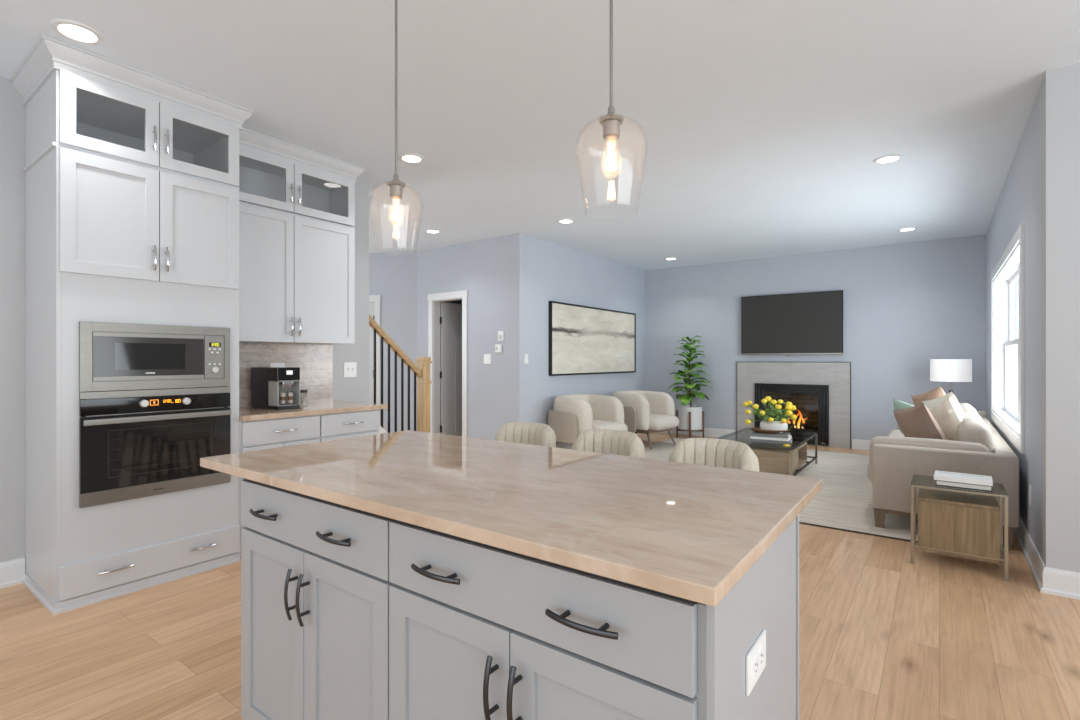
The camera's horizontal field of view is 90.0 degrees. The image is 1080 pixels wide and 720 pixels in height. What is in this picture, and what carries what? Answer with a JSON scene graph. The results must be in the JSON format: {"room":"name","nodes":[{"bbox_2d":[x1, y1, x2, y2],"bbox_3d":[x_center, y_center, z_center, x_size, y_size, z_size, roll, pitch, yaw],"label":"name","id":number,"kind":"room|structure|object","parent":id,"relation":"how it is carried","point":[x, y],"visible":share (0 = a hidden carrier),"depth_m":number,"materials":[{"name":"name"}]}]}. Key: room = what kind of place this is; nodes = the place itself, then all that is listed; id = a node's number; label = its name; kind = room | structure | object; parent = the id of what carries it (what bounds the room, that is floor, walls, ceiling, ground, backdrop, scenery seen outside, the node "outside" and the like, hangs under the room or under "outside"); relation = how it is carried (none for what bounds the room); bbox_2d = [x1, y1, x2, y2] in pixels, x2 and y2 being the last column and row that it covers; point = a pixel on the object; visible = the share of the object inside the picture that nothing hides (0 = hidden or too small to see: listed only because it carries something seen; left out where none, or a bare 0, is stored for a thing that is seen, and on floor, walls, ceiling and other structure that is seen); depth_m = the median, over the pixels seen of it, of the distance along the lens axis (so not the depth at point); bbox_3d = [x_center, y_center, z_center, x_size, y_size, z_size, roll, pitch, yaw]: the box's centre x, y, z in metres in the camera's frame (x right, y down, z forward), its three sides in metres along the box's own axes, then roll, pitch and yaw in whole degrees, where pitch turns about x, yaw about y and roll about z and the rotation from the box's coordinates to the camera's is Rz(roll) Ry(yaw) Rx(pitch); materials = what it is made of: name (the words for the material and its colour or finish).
{"room":"kitchen","nodes":[
{"label":"kitchen","id":0,"kind":"room"},
{"bbox_2d":[0,77,368,572],"bbox_3d":[-3.406,-0.150,2.458,0.120,2.800,6.105,0,0,36],"label":"wall","id":1,"kind":"structure","parent":0,"point":[12,109],"depth_m":3.01,"materials":[{"name":"grey paint"}]},
{"bbox_2d":[0,557,24,588],"bbox_3d":[-4.026,1.182,1.498,0.024,0.136,3.822,0,0,36],"label":"baseboard","id":2,"kind":"structure","parent":1,"relation":"attached to","point":[12,572],"depth_m":2.99,"materials":[{"name":"white paint"}]},
{"bbox_2d":[239,342,332,406],"bbox_3d":[-2.070,0.113,4.157,0.008,0.474,1.044,0,0,36],"label":"backsplash","id":3,"kind":"structure","parent":1,"relation":"attached to","point":[315,361],"depth_m":4.34,"materials":[{"name":"tile"}]},
{"bbox_2d":[270,363,284,366],"bbox_3d":[-2.034,0.085,4.190,0.008,0.115,0.115,0,0,36],"label":"outlet","id":4,"kind":"object","parent":3,"relation":"attached to","point":[271,364],"visible":0.33,"depth_m":4.19,"materials":[{"name":"white plastic"}]},
{"bbox_2d":[239,128,364,344],"bbox_3d":[-1.899,-0.837,4.062,0.392,1.425,1.093,0,0,36],"label":"upper cabinet","id":5,"kind":"object","parent":1,"relation":"attached to","point":[297,204],"visible":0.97,"depth_m":3.98,"materials":[{"name":"white paint"}]},
{"bbox_2d":[344,362,356,376],"bbox_3d":[-1.652,0.090,4.716,0.016,0.130,0.125,0,0,36],"label":"light switch","id":6,"kind":"object","parent":1,"relation":"attached to","point":[350,368],"visible":1,"depth_m":4.72,"materials":[{"name":"white plastic"}]},
{"bbox_2d":[369,251,416,432],"bbox_3d":[-3.021,-0.150,8.052,2.620,2.800,0.120,0,0,11],"label":"wall","id":7,"kind":"structure","parent":0,"point":[392,275],"depth_m":7.80,"materials":[{"name":"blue paint"}]},
{"bbox_2d":[369,295,380,424],"bbox_3d":[-2.831,0.158,8.005,1.078,2.185,0.140,0,0,11],"label":"door","id":8,"kind":"structure","parent":7,"relation":"in","point":[374,300],"depth_m":7.86,"materials":[{"name":"white paint"}]},
{"bbox_2d":[440,300,461,418],"bbox_3d":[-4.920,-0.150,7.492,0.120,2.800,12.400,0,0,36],"label":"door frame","id":9,"kind":"structure","parent":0,"point":[456,301],"depth_m":11.25,"materials":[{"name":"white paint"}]},
{"bbox_2d":[417,234,511,439],"bbox_3d":[-1.019,-0.150,7.269,1.760,2.800,0.120,0,0,36],"label":"wall","id":10,"kind":"structure","parent":0,"point":[483,268],"depth_m":7.00,"materials":[{"name":"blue paint"}]},
{"bbox_2d":[428,290,467,436],"bbox_3d":[-1.063,0.168,7.638,0.758,2.165,0.702,0,0,36],"label":"door frame","id":11,"kind":"structure","parent":10,"relation":"in","point":[453,319],"depth_m":7.61,"materials":[{"name":"white paint"}]},
{"bbox_2d":[484,354,490,363],"bbox_3d":[-0.675,-0.005,6.935,0.125,0.125,0.008,0,0,36],"label":"light switch","id":12,"kind":"object","parent":10,"relation":"attached to","point":[487,357],"visible":1,"depth_m":6.93,"materials":[{"name":"white plastic"}]},
{"bbox_2d":[495,344,501,352],"bbox_3d":[-0.524,-0.135,6.811,0.106,0.106,0.027,0,0,36],"label":"thermostat","id":13,"kind":"object","parent":10,"relation":"attached to","point":[498,347],"visible":1,"depth_m":6.79,"materials":[{"name":"white plastic"}]},
{"bbox_2d":[498,331,503,340],"bbox_3d":[-0.493,-0.295,6.796,0.088,0.120,0.015,0,0,36],"label":"keypad","id":14,"kind":"object","parent":10,"relation":"attached to","point":[500,333],"visible":1,"depth_m":6.79,"materials":[{"name":"white plastic"}]},
{"bbox_2d":[0,0,1079,270],"bbox_3d":[-0.175,-1.610,3.910,11.770,0.120,12.520,0,0,36],"label":"ceiling","id":15,"kind":"structure","parent":0,"point":[765,123],"depth_m":3.19,"materials":[{"name":"paint"}]},
{"bbox_2d":[50,19,103,44],"bbox_3d":[-2.188,-1.548,2.558,0.196,0.012,0.196,0,0,36],"label":"recessed light","id":16,"kind":"object","parent":15,"relation":"in","point":[72,30],"visible":1,"depth_m":2.55,"materials":[{"name":"white paint"}]},
{"bbox_2d":[369,0,422,249],"bbox_3d":[-0.511,-0.966,1.920,0.184,1.167,0.184,0,0,36],"label":"pendant light","id":17,"kind":"object","parent":15,"relation":"hanging from","point":[396,186],"visible":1,"depth_m":1.92,"materials":[{"name":"silver metal"}]},
{"bbox_2d":[387,174,404,198],"bbox_3d":[-0.511,-0.616,1.920,0.064,0.084,0.064,0,0,36],"label":"socket","id":18,"kind":"object","parent":17,"relation":"attached to","point":[396,186],"depth_m":1.90,"materials":[{"name":"silver metal"}]},
{"bbox_2d":[399,153,424,162],"bbox_3d":[-0.989,-1.548,4.163,0.196,0.012,0.196,0,0,36],"label":"recessed light","id":19,"kind":"object","parent":15,"relation":"in","point":[407,157],"visible":1,"depth_m":4.15,"materials":[{"name":"white plastic"}]},
{"bbox_2d":[425,229,440,232],"bbox_3d":[-1.294,-1.548,6.527,0.196,0.012,0.196,0,0,36],"label":"recessed light","id":20,"kind":"object","parent":15,"relation":"in","point":[427,230],"visible":1,"depth_m":6.52,"materials":[{"name":"white plastic"}]},
{"bbox_2d":[557,219,574,223],"bbox_3d":[0.290,-1.548,6.053,0.196,0.012,0.196,0,0,36],"label":"recessed light","id":21,"kind":"object","parent":15,"relation":"in","point":[563,221],"visible":1,"depth_m":6.05,"materials":[{"name":"white plastic"}]},
{"bbox_2d":[576,0,646,211],"bbox_3d":[0.185,-0.966,1.405,0.184,1.167,0.184,0,0,36],"label":"pendant light","id":22,"kind":"object","parent":15,"relation":"hanging from","point":[611,122],"visible":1,"depth_m":1.40,"materials":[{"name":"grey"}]},
{"bbox_2d":[599,105,623,140],"bbox_3d":[0.185,-0.616,1.405,0.064,0.084,0.064,0,0,36],"label":"socket","id":23,"kind":"object","parent":22,"relation":"attached to","point":[611,123],"depth_m":1.39,"materials":[{"name":"silver metal"}]},
{"bbox_2d":[873,154,902,163],"bbox_3d":[2.691,-1.548,4.179,0.196,0.012,0.196,0,0,36],"label":"recessed light","id":24,"kind":"object","parent":15,"relation":"in","point":[886,159],"visible":1,"depth_m":4.17,"materials":[{"name":"white plastic"}]},
{"bbox_2d":[898,227,916,231],"bbox_3d":[4.372,-1.548,6.430,0.196,0.012,0.196,0,0,36],"label":"recessed light","id":25,"kind":"object","parent":15,"relation":"in","point":[907,228],"visible":1,"depth_m":6.42,"materials":[{"name":"white plastic"}]},
{"bbox_2d":[0,419,1079,719],"bbox_3d":[-0.175,1.310,3.910,11.770,0.120,12.520,0,0,36],"label":"floor","id":26,"kind":"structure","parent":0,"point":[883,635],"depth_m":2.37,"materials":[{"name":"brown wood"}]},
{"bbox_2d":[10,34,254,614],"bbox_3d":[-2.357,-0.149,3.182,0.702,2.799,0.993,0,0,36],"label":"tall cabinet","id":27,"kind":"object","parent":26,"relation":"on","point":[132,174],"visible":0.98,"depth_m":2.91,"materials":[{"name":"white paint"}]},
{"bbox_2d":[79,321,229,391],"bbox_3d":[-2.283,-0.014,3.144,0.470,0.356,0.718,0,0,36],"label":"microwave","id":28,"kind":"object","parent":27,"relation":"in","point":[112,356],"visible":1,"depth_m":2.97,"materials":[{"name":"metal"}]},
{"bbox_2d":[79,387,230,507],"bbox_3d":[-2.308,0.459,3.162,0.570,0.583,0.718,0,0,36],"label":"oven","id":29,"kind":"object","parent":27,"relation":"in","point":[133,444],"visible":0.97,"depth_m":2.96,"materials":[{"name":"metal"}]},
{"bbox_2d":[239,409,378,556],"bbox_3d":[-1.792,0.818,3.952,0.696,0.865,1.044,0,0,36],"label":"base cabinet","id":30,"kind":"object","parent":26,"relation":"on","point":[255,435],"visible":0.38,"depth_m":3.68,"materials":[{"name":"white paint"}]},
{"bbox_2d":[239,400,387,420],"bbox_3d":[-1.784,0.367,3.974,0.683,0.034,1.089,0,0,36],"label":"countertop","id":31,"kind":"structure","parent":30,"relation":"on","point":[248,413],"depth_m":3.79,"materials":[{"name":"beige stone"}]},
{"bbox_2d":[251,367,299,409],"bbox_3d":[-1.912,0.203,3.905,0.382,0.292,0.168,0,0,36],"label":"coffee machine","id":32,"kind":"object","parent":31,"relation":"on","point":[267,383],"visible":0.98,"depth_m":3.83,"materials":[{"name":"black plastic"}]},
{"bbox_2d":[280,392,285,404],"bbox_3d":[-1.810,0.273,3.801,0.044,0.090,0.044,0,0,36],"label":"glass","id":33,"kind":"object","parent":32,"relation":"in","point":[282,394],"visible":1,"depth_m":3.79,"materials":[{"name":"glass"}]},
{"bbox_2d":[269,403,299,405],"bbox_3d":[-1.810,0.322,3.830,0.127,0.008,0.160,0,0,36],"label":"drip tray","id":34,"kind":"object","parent":32,"relation":"on","point":[270,404],"depth_m":3.80,"materials":[{"name":"metal"}]},
{"bbox_2d":[287,391,292,403],"bbox_3d":[-1.777,0.273,3.845,0.044,0.090,0.044,0,0,36],"label":"glass","id":35,"kind":"object","parent":32,"relation":"in","point":[289,394],"visible":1,"depth_m":3.83,"materials":[{"name":"glass"}]},
{"bbox_2d":[300,390,307,405],"bbox_3d":[-1.777,0.288,4.056,0.062,0.122,0.062,0,0,36],"label":"storage jar","id":36,"kind":"object","parent":31,"relation":"on","point":[303,400],"visible":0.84,"depth_m":4.03,"materials":[{"name":"clear glass"}]},
{"bbox_2d":[379,425,387,433],"bbox_3d":[-2.274,0.345,5.384,0.982,1.810,1.965,0,0,36],"label":"staircase","id":37,"kind":"structure","parent":26,"relation":"on","point":[381,430],"depth_m":5.47,"materials":[{"name":"white paint"}]},
{"bbox_2d":[369,315,431,432],"bbox_3d":[-1.844,-0.137,5.174,0.128,2.774,2.029,0,0,36],"label":"stair railing","id":38,"kind":"object","parent":37,"relation":"attached to","point":[422,370],"visible":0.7,"depth_m":5.73,"materials":[{"name":"brown wood"}]},
{"bbox_2d":[241,478,798,719],"bbox_3d":[-0.172,0.808,1.511,1.522,0.884,0.662,0,0,36],"label":"kitchen island","id":39,"kind":"object","parent":26,"relation":"on","point":[348,613],"visible":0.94,"depth_m":1.17,"materials":[{"name":"grey paint"}]},
{"bbox_2d":[200,430,821,606],"bbox_3d":[-0.183,0.350,1.677,1.760,0.030,0.900,0,0,36],"label":"island countertop","id":40,"kind":"structure","parent":39,"relation":"on","point":[688,531],"depth_m":1.30,"materials":[{"name":"beige stone"}]},
{"bbox_2d":[746,629,765,695],"bbox_3d":[0.408,0.568,1.016,0.008,0.072,0.122,0,0,36],"label":"outlet","id":41,"kind":"object","parent":39,"relation":"attached to","point":[756,656],"visible":1,"depth_m":1.00,"materials":[{"name":"white plastic"}]},
{"bbox_2d":[753,654,757,678],"bbox_3d":[0.398,0.568,1.000,0.004,0.034,0.029,0,0,36],"label":"receptacle","id":42,"kind":"object","parent":41,"relation":"attached to","point":[755,656],"depth_m":1.00,"materials":[{"name":"white plastic"}]},
{"bbox_2d":[759,645,763,668],"bbox_3d":[0.421,0.568,1.031,0.004,0.034,0.029,0,0,36],"label":"receptacle","id":43,"kind":"object","parent":41,"relation":"attached to","point":[761,647],"depth_m":1.03,"materials":[{"name":"white plastic"}]},
{"bbox_2d":[495,422,555,447],"bbox_3d":[-0.137,0.786,2.574,0.388,0.930,0.446,0,0,32],"label":"counter stool","id":44,"kind":"object","parent":26,"relation":"on","point":[539,434],"visible":0.27,"depth_m":2.71,"materials":[{"name":"beige fabric"}]},
{"bbox_2d":[572,429,644,457],"bbox_3d":[0.233,0.786,2.301,0.388,0.930,0.446,0,0,34],"label":"counter stool","id":45,"kind":"object","parent":26,"relation":"on","point":[608,441],"visible":0.22,"depth_m":2.43,"materials":[{"name":"beige fabric"}]},
{"bbox_2d":[676,410,703,437],"bbox_3d":[2.396,1.035,8.625,0.324,0.430,0.324,0,0,-29],"label":"plant stand","id":46,"kind":"object","parent":26,"relation":"on","point":[677,429],"visible":0.71,"depth_m":8.56,"materials":[{"name":"brown wood"}]},
{"bbox_2d":[668,336,710,430],"bbox_3d":[2.356,0.366,8.615,0.672,1.495,0.659,0,0,36],"label":"potted plant","id":47,"kind":"object","parent":46,"relation":"on","point":[684,409],"visible":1,"depth_m":8.52,"materials":[{"name":"green plant"}]},
{"bbox_2d":[669,438,758,471],"bbox_3d":[0.603,0.786,2.027,0.388,0.930,0.446,0,0,38],"label":"counter stool","id":48,"kind":"object","parent":26,"relation":"on","point":[725,453],"visible":0.21,"depth_m":2.15,"materials":[{"name":"beige fabric"}]},
{"bbox_2d":[644,438,917,542],"bbox_3d":[2.418,1.244,6.072,3.384,0.012,3.676,0,0,36],"label":"rug","id":49,"kind":"object","parent":26,"relation":"on","point":[843,502],"visible":0.22,"depth_m":4.84,"materials":[{"name":"beige fabric"}]},
{"bbox_2d":[548,394,627,446],"bbox_3d":[0.635,0.856,7.017,0.901,0.766,0.901,0,0,44],"label":"armchair","id":50,"kind":"object","parent":49,"relation":"on","point":[570,415],"visible":0.82,"depth_m":6.79,"materials":[{"name":"beige fabric"}]},
{"bbox_2d":[613,391,678,449],"bbox_3d":[1.509,0.856,7.863,0.901,0.766,0.901,0,0,44],"label":"armchair","id":51,"kind":"object","parent":49,"relation":"on","point":[645,412],"visible":0.7,"depth_m":7.54,"materials":[{"name":"beige fabric"}]},
{"bbox_2d":[717,428,816,475],"bbox_3d":[2.556,1.054,6.112,0.825,0.367,1.370,0,0,36],"label":"coffee table","id":52,"kind":"object","parent":49,"relation":"on","point":[775,458],"visible":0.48,"depth_m":5.56,"materials":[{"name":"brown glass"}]},
{"bbox_2d":[751,438,792,443],"bbox_3d":[2.464,0.855,5.739,0.380,0.030,0.300,0,0,28],"label":"book","id":53,"kind":"object","parent":52,"relation":"on","point":[752,440],"visible":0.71,"depth_m":5.61,"materials":[{"name":"grey paper"}]},
{"bbox_2d":[750,435,791,440],"bbox_3d":[2.459,0.826,5.749,0.370,0.026,0.290,0,0,31],"label":"book","id":54,"kind":"object","parent":53,"relation":"on","point":[751,437],"visible":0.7,"depth_m":5.63,"materials":[{"name":"white paper"}]},
{"bbox_2d":[751,431,789,438],"bbox_3d":[2.455,0.799,5.752,0.360,0.028,0.280,0,0,29],"label":"book","id":55,"kind":"object","parent":54,"relation":"on","point":[784,435],"visible":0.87,"depth_m":5.65,"materials":[{"name":"grey paper"}]},
{"bbox_2d":[750,427,788,433],"bbox_3d":[2.452,0.763,5.773,0.391,0.043,0.261,0,0,36],"label":"wicker tray","id":56,"kind":"object","parent":55,"relation":"on","point":[756,429],"visible":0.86,"depth_m":5.69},
{"bbox_2d":[760,420,787,432],"bbox_3d":[2.490,0.713,5.758,0.278,0.126,0.216,0,0,36],"label":"vase","id":57,"kind":"object","parent":56,"relation":"on","point":[776,425],"visible":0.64,"depth_m":5.67,"materials":[{"name":"white ceramic"}]},
{"bbox_2d":[743,396,796,424],"bbox_3d":[2.431,0.564,5.749,0.510,0.334,0.429,0,0,36],"label":"flower bouquet","id":58,"kind":"object","parent":57,"relation":"in","point":[789,407],"visible":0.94,"depth_m":5.72,"materials":[{"name":"yellow plant"}]},
{"bbox_2d":[737,362,850,448],"bbox_3d":[3.869,0.643,8.227,1.564,1.214,0.579,0,0,36],"label":"fireplace","id":59,"kind":"object","parent":26,"relation":"on","point":[825,411],"visible":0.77,"depth_m":8.03,"materials":[{"name":"grey stone"}]},
{"bbox_2d":[867,403,1018,549],"bbox_3d":[3.663,0.855,4.990,0.878,0.789,3.060,0,0,36],"label":"sofa","id":60,"kind":"object","parent":26,"relation":"on","point":[894,458],"visible":0.75,"depth_m":3.85,"materials":[{"name":"beige fabric"}]},
{"bbox_2d":[867,464,869,479],"bbox_3d":[3.096,0.885,4.357,0.720,0.190,0.839,0,0,36],"label":"seat cushion","id":61,"kind":"object","parent":60,"relation":"on","point":[868,476],"depth_m":4.24,"materials":[{"name":"beige fabric"}]},
{"bbox_2d":[888,430,904,436],"bbox_3d":[4.101,0.885,5.717,0.720,0.190,0.839,0,0,36],"label":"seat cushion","id":62,"kind":"object","parent":60,"relation":"on","point":[893,433],"depth_m":5.80,"materials":[{"name":"beige fabric"}]},
{"bbox_2d":[893,399,913,432],"bbox_3d":[3.406,0.570,4.919,0.215,0.412,0.421,0,0,-16],"label":"throw pillow","id":63,"kind":"object","parent":60,"relation":"on","point":[898,405],"visible":0.13,"depth_m":4.96,"materials":[{"name":"green fabric"}]},
{"bbox_2d":[893,403,946,439],"bbox_3d":[3.057,0.570,4.333,0.224,0.476,0.514,0,0,6],"label":"throw pillow","id":64,"kind":"object","parent":60,"relation":"on","point":[917,421],"visible":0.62,"depth_m":4.23,"materials":[{"name":"brown fabric"}]},
{"bbox_2d":[911,386,945,405],"bbox_3d":[3.818,0.515,5.199,0.208,0.546,0.560,0,0,5],"label":"throw pillow","id":65,"kind":"object","parent":60,"relation":"on","point":[937,392],"visible":0.27,"depth_m":5.17,"materials":[{"name":"beige fabric"}]},
{"bbox_2d":[921,391,964,417],"bbox_3d":[3.604,0.545,4.773,0.188,0.547,0.561,0,0,6],"label":"throw pillow","id":66,"kind":"object","parent":60,"relation":"on","point":[929,403],"visible":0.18,"depth_m":4.63,"materials":[{"name":"beige fabric"}]},
{"bbox_2d":[928,396,962,440],"bbox_3d":[3.365,0.570,4.477,0.188,0.556,0.566,0,0,7],"label":"throw pillow","id":67,"kind":"object","parent":60,"relation":"on","point":[946,414],"visible":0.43,"depth_m":4.36,"materials":[{"name":"beige fabric"}]},
{"bbox_2d":[959,403,976,411],"bbox_3d":[4.360,0.650,5.526,0.220,0.379,0.837,0,0,36],"label":"cushion","id":68,"kind":"object","parent":60,"relation":"on","point":[963,405],"depth_m":5.38,"materials":[{"name":"beige fabric"}]},
{"bbox_2d":[962,409,982,420],"bbox_3d":[3.858,0.650,4.846,0.220,0.379,0.837,0,0,36],"label":"cushion","id":69,"kind":"object","parent":60,"relation":"on","point":[968,412],"depth_m":4.70,"materials":[{"name":"beige fabric"}]},
{"bbox_2d":[957,416,993,452],"bbox_3d":[3.355,0.650,4.166,0.220,0.379,0.837,0,0,36],"label":"cushion","id":70,"kind":"object","parent":60,"relation":"on","point":[972,429],"depth_m":3.87,"materials":[{"name":"beige fabric"}]},
{"bbox_2d":[930,359,971,392],"bbox_3d":[4.974,0.625,6.545,0.404,1.250,0.404,0,0,36],"label":"floor lamp","id":71,"kind":"object","parent":26,"relation":"on","point":[942,370],"visible":0.58,"depth_m":6.39,"materials":[{"name":"white fabric"}]},
{"bbox_2d":[911,475,1007,580],"bbox_3d":[2.559,1.006,3.319,0.454,0.486,0.350,0,0,36],"label":"side table","id":72,"kind":"object","parent":26,"relation":"on","point":[963,523],"visible":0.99,"depth_m":3.20,"materials":[{"name":"brown wood"}]},
{"bbox_2d":[936,480,991,490],"bbox_3d":[2.562,0.748,3.273,0.268,0.030,0.190,0,0,36],"label":"book","id":73,"kind":"object","parent":72,"relation":"on","point":[938,482],"visible":0.5,"depth_m":3.20,"materials":[{"name":"white paper"}]},
{"bbox_2d":[934,470,992,485],"bbox_3d":[2.562,0.719,3.277,0.282,0.026,0.204,0,0,36],"label":"book","id":74,"kind":"object","parent":73,"relation":"on","point":[938,475],"visible":1,"depth_m":3.23,"materials":[{"name":"grey paper"}]},
{"bbox_2d":[512,233,644,424],"bbox_3d":[0.742,-0.150,8.069,0.120,2.800,3.500,0,0,36],"label":"wall","id":75,"kind":"structure","parent":0,"point":[543,271],"depth_m":7.19,"materials":[{"name":"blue paint"}]},
{"bbox_2d":[524,354,527,363],"bbox_3d":[-0.170,-0.005,6.728,0.008,0.120,0.075,0,0,36],"label":"light switch","id":76,"kind":"object","parent":75,"relation":"attached to","point":[525,355],"visible":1,"depth_m":6.72,"materials":[{"name":"white plastic"}]},
{"bbox_2d":[549,301,635,375],"bbox_3d":[0.861,-0.275,8.090,0.044,0.986,2.455,0,0,36],"label":"painting","id":77,"kind":"object","parent":75,"relation":"attached to","point":[583,340],"visible":1,"depth_m":7.89,"materials":[{"name":"beige fabric"}]},
{"bbox_2d":[556,427,735,448],"bbox_3d":[1.419,1.182,7.569,1.565,0.136,3.500,0,0,36],"label":"baseboard","id":78,"kind":"structure","parent":75,"relation":"attached to","point":[710,432],"depth_m":8.68,"materials":[{"name":"white paint"}]},
{"bbox_2d":[645,234,985,448],"bbox_3d":[3.732,-0.150,8.110,4.880,2.800,0.120,0,0,36],"label":"wall","id":79,"kind":"structure","parent":0,"point":[906,306],"depth_m":7.50,"materials":[{"name":"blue paint"}]},
{"bbox_2d":[741,290,842,355],"bbox_3d":[3.705,-0.513,8.013,1.390,0.914,0.066,0,0,36],"label":"television","id":80,"kind":"object","parent":79,"relation":"attached to","point":[810,323],"visible":1,"depth_m":7.95,"materials":[{"name":"black plastic"}]},
{"bbox_2d":[986,83,1041,557],"bbox_3d":[4.226,-0.150,4.810,0.160,2.800,4.600,0,0,36],"label":"wall","id":81,"kind":"structure","parent":0,"point":[1019,202],"depth_m":3.47,"materials":[{"name":"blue paint"}]},
{"bbox_2d":[852,439,1079,599],"bbox_3d":[4.072,1.182,4.439,2.468,0.136,6.282,0,0,5],"label":"baseboard","id":82,"kind":"structure","parent":81,"relation":"attached to","point":[1053,581],"depth_m":2.90,"materials":[{"name":"white paint"}]},
{"bbox_2d":[991,223,1024,453],"bbox_3d":[4.095,-0.140,4.646,0.178,1.550,2.630,0,0,36],"label":"window","id":83,"kind":"structure","parent":81,"relation":"in","point":[1008,276],"depth_m":5.25,"materials":[{"name":"white glass"}]},
{"bbox_2d":[1029,485,1031,505],"bbox_3d":[3.065,0.850,3.380,0.008,0.118,0.072,0,0,36],"label":"outlet","id":84,"kind":"object","parent":81,"relation":"attached to","point":[1030,487],"visible":1,"depth_m":3.35,"materials":[{"name":"white plastic"}]},
{"bbox_2d":[1042,63,1079,571],"bbox_3d":[3.898,-0.150,2.111,2.840,2.800,0.129,0,0,36],"label":"wall","id":85,"kind":"structure","parent":0,"point":[1060,86],"depth_m":2.87,"materials":[{"name":"grey paint"}]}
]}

